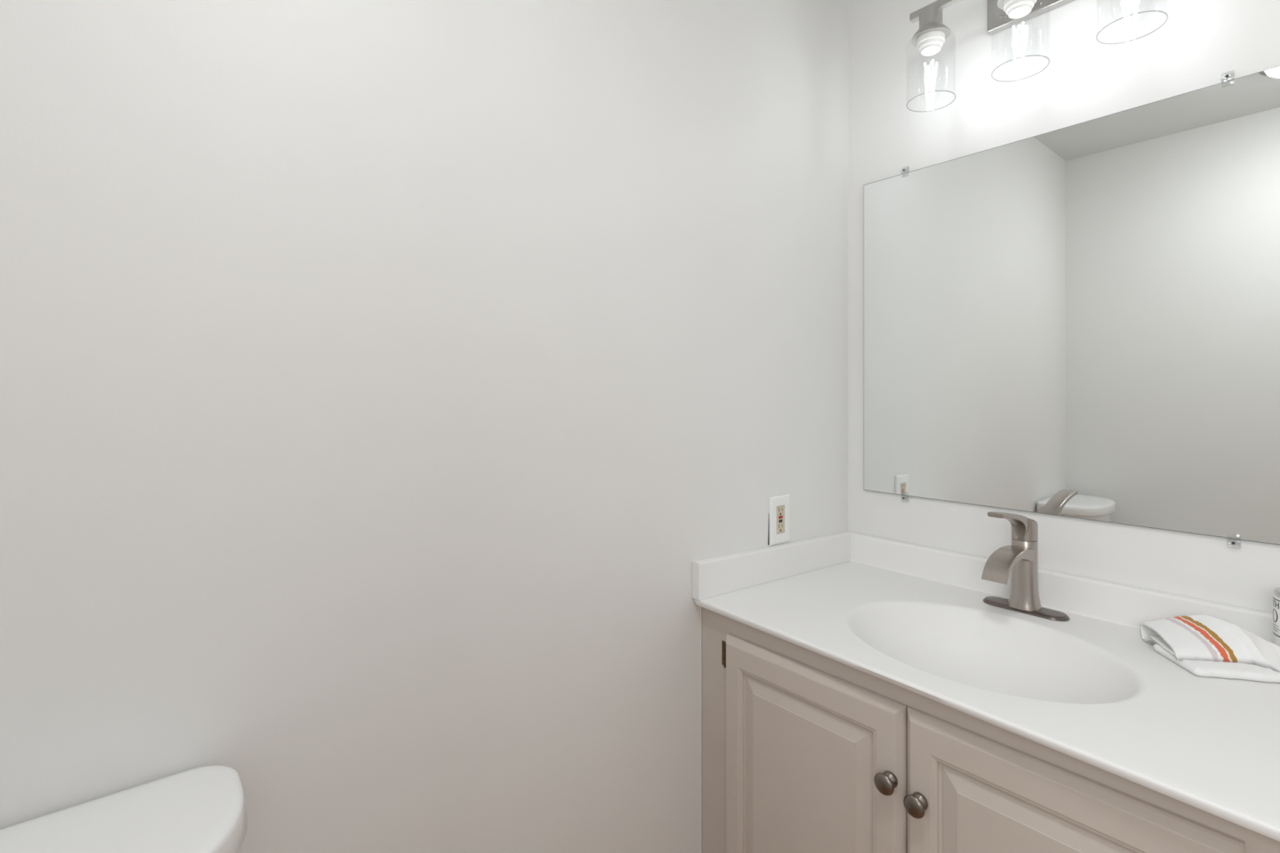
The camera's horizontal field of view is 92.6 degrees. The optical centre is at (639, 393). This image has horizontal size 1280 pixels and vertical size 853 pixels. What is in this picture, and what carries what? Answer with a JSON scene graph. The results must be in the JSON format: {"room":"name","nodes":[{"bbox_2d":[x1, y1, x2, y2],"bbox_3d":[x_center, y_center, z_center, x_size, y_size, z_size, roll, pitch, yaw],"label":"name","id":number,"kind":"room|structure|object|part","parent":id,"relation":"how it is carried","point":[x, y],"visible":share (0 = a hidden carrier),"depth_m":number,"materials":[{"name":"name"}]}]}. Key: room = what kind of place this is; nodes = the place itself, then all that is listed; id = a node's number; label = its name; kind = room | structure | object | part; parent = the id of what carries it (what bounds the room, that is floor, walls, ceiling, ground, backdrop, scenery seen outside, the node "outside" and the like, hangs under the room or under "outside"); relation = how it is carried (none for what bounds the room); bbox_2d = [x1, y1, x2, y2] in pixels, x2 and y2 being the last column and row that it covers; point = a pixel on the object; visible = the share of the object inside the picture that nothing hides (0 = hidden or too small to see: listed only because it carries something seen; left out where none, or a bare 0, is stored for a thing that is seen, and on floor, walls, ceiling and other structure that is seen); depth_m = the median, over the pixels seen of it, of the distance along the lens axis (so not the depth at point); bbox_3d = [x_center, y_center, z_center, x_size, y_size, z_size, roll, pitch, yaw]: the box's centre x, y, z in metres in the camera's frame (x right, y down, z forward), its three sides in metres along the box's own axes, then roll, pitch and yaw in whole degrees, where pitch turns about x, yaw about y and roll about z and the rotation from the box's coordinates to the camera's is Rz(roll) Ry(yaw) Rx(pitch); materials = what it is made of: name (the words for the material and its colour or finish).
{"room":"bathroom","nodes":[
{"label":"bathroom","id":0,"kind":"room"},
{"bbox_2d":[0,0,848,852],"bbox_3d":[-0.177,0.077,1.151,2.104,2.346,0.120,0,0,-40],"label":"wall","id":1,"kind":"structure","parent":0,"point":[384,384],"depth_m":0.93,"materials":[{"name":"paint"}]},
{"bbox_2d":[768,493,789,545],"bbox_3d":[0.342,0.309,1.498,0.079,0.116,0.007,0,0,-40],"label":"wall outlet","id":2,"kind":"object","parent":1,"relation":"attached to","point":[779,505],"visible":1,"depth_m":1.49,"materials":[{"name":"white plastic"}]},
{"bbox_2d":[776,505,784,533],"bbox_3d":[0.343,0.309,1.500,0.031,0.065,0.005,0,0,-40],"label":"receptacle","id":3,"kind":"object","parent":2,"relation":"attached to","point":[780,508],"depth_m":1.50,"materials":[{"name":"beige plastic"}]},
{"bbox_2d":[848,0,1279,613],"bbox_3d":[1.196,0.077,1.048,0.120,2.346,1.790,0,0,-40],"label":"wall","id":4,"kind":"structure","parent":0,"point":[1080,61],"depth_m":1.35,"materials":[{"name":"paint"}]},
{"bbox_2d":[909,0,1136,88],"bbox_3d":[0.807,-0.799,1.270,0.194,0.282,0.462,0,0,-40],"label":"vanity light","id":5,"kind":"object","parent":4,"relation":"attached to","point":[932,33],"visible":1,"depth_m":1.36,"materials":[{"name":"grey metal"}]},
{"bbox_2d":[911,6,950,56],"bbox_3d":[0.656,-0.815,1.379,0.080,0.089,0.080,0,0,-40],"label":"socket","id":6,"kind":"object","parent":5,"relation":"attached to","point":[931,34],"depth_m":1.36,"materials":[{"name":"white"}]},
{"bbox_2d":[996,0,1036,18],"bbox_3d":[0.771,-0.815,1.241,0.080,0.089,0.080,0,0,-40],"label":"socket","id":7,"kind":"object","parent":5,"relation":"attached to","point":[1015,9],"depth_m":1.23,"materials":[{"name":"white"}]},
{"bbox_3d":[0.874,-0.884,1.325,0.022,0.112,0.219,0,0,-40],"label":"plate","id":8,"kind":"part","parent":5,"relation":"part of","materials":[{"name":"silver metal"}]},
{"bbox_2d":[846,531,1273,643],"bbox_3d":[0.871,0.423,1.326,0.024,0.081,0.945,0,0,-40],"label":"backsplash","id":9,"kind":"structure","parent":4,"relation":"attached to","point":[1121,604],"depth_m":1.28,"materials":[{"name":"white stone"}]},
{"bbox_2d":[863,66,1279,545],"bbox_3d":[0.889,-0.152,1.318,0.008,0.826,0.882,0,0,-40],"label":"wall mirror","id":10,"kind":"object","parent":4,"relation":"attached to","point":[1082,321],"visible":1,"depth_m":1.26,"materials":[{"name":"grey mirror"}]},
{"bbox_3d":[0.431,1.290,0.415,2.104,0.080,2.030,0,0,-40],"label":"floor","id":11,"kind":"structure","parent":0,"visible":0},
{"bbox_2d":[0,764,247,852],"bbox_3d":[-0.444,0.854,0.384,0.399,0.792,0.710,0,0,-40],"label":"toilet","id":12,"kind":"object","parent":11,"relation":"on","point":[202,809],"visible":1,"depth_m":0.66,"materials":[{"name":"white ceramic"}]},
{"bbox_2d":[699,606,1279,852],"bbox_3d":[0.636,0.852,1.136,0.629,0.796,0.940,0,0,-40],"label":"vanity cabinet","id":13,"kind":"object","parent":11,"relation":"on","point":[802,750],"visible":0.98,"depth_m":0.99,"materials":[{"name":"paint"}]},
{"bbox_3d":[0.296,0.815,1.111,0.020,0.640,0.380,0,0,-40],"label":"door","id":14,"kind":"part","parent":13,"relation":"part of","materials":[{"name":"paint"}]},
{"bbox_3d":[0.388,0.613,0.964,0.028,0.033,0.033,0,0,-40],"label":"knob","id":15,"kind":"part","parent":13,"relation":"part of","materials":[{"name":"grey metal"}]},
{"bbox_3d":[0.419,0.623,0.927,0.028,0.033,0.033,0,0,-40],"label":"knob","id":16,"kind":"part","parent":13,"relation":"part of","materials":[{"name":"grey metal"}]},
{"bbox_2d":[692,531,1279,841],"bbox_3d":[0.631,0.484,1.128,0.646,0.247,0.945,0,0,-40],"label":"countertop","id":17,"kind":"structure","parent":13,"relation":"on","point":[1087,687],"depth_m":1.14,"materials":[{"name":"white stone"}]},
{"bbox_2d":[844,600,1146,704],"bbox_3d":[0.607,0.522,1.101,0.413,0.164,0.477,0,0,-40],"label":"sink basin","id":18,"kind":"object","parent":17,"relation":"in","point":[999,656],"depth_m":1.20,"materials":[{"name":"white ceramic"}]},
{"bbox_2d":[981,511,1070,621],"bbox_3d":[0.760,0.345,1.247,0.194,0.224,0.160,0,0,-40],"label":"bathroom faucet","id":19,"kind":"object","parent":17,"relation":"on","point":[1020,557],"visible":1,"depth_m":1.26,"materials":[{"name":"silver metal"}]},
{"bbox_3d":[0.751,0.342,1.240,0.172,0.049,0.045,0,0,-40],"label":"spout","id":20,"kind":"part","parent":19,"relation":"part of","materials":[{"name":"silver metal"}]},
{"bbox_3d":[0.761,0.270,1.248,0.179,0.073,0.046,0,0,-40],"label":"lever handle","id":21,"kind":"part","parent":19,"relation":"part of","materials":[{"name":"silver metal"}]},
{"bbox_3d":[0.811,0.452,1.290,0.056,0.009,0.160,0,0,-40],"label":"plate","id":22,"kind":"part","parent":19,"relation":"part of","materials":[{"name":"silver metal"}]},
{"bbox_2d":[1139,614,1279,683],"bbox_3d":[0.969,0.424,1.036,0.150,0.065,0.170,0,0,17],"label":"hand towel","id":23,"kind":"object","parent":17,"relation":"on","point":[1203,645],"visible":1,"depth_m":1.01,"materials":[{"name":"fabric"}]},
{"bbox_2d":[1273,587,1279,646],"bbox_3d":[1.072,0.389,0.986,0.070,0.132,0.070,0,0,-40],"label":"soap bottle","id":24,"kind":"object","parent":17,"relation":"on","point":[1277,591],"visible":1,"depth_m":1.00,"materials":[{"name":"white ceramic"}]},
{"bbox_3d":[0.540,0.815,0.816,0.020,0.640,0.380,0,0,-40],"label":"door","id":25,"kind":"part","parent":13,"relation":"part of","materials":[{"name":"paint"}]}
]}

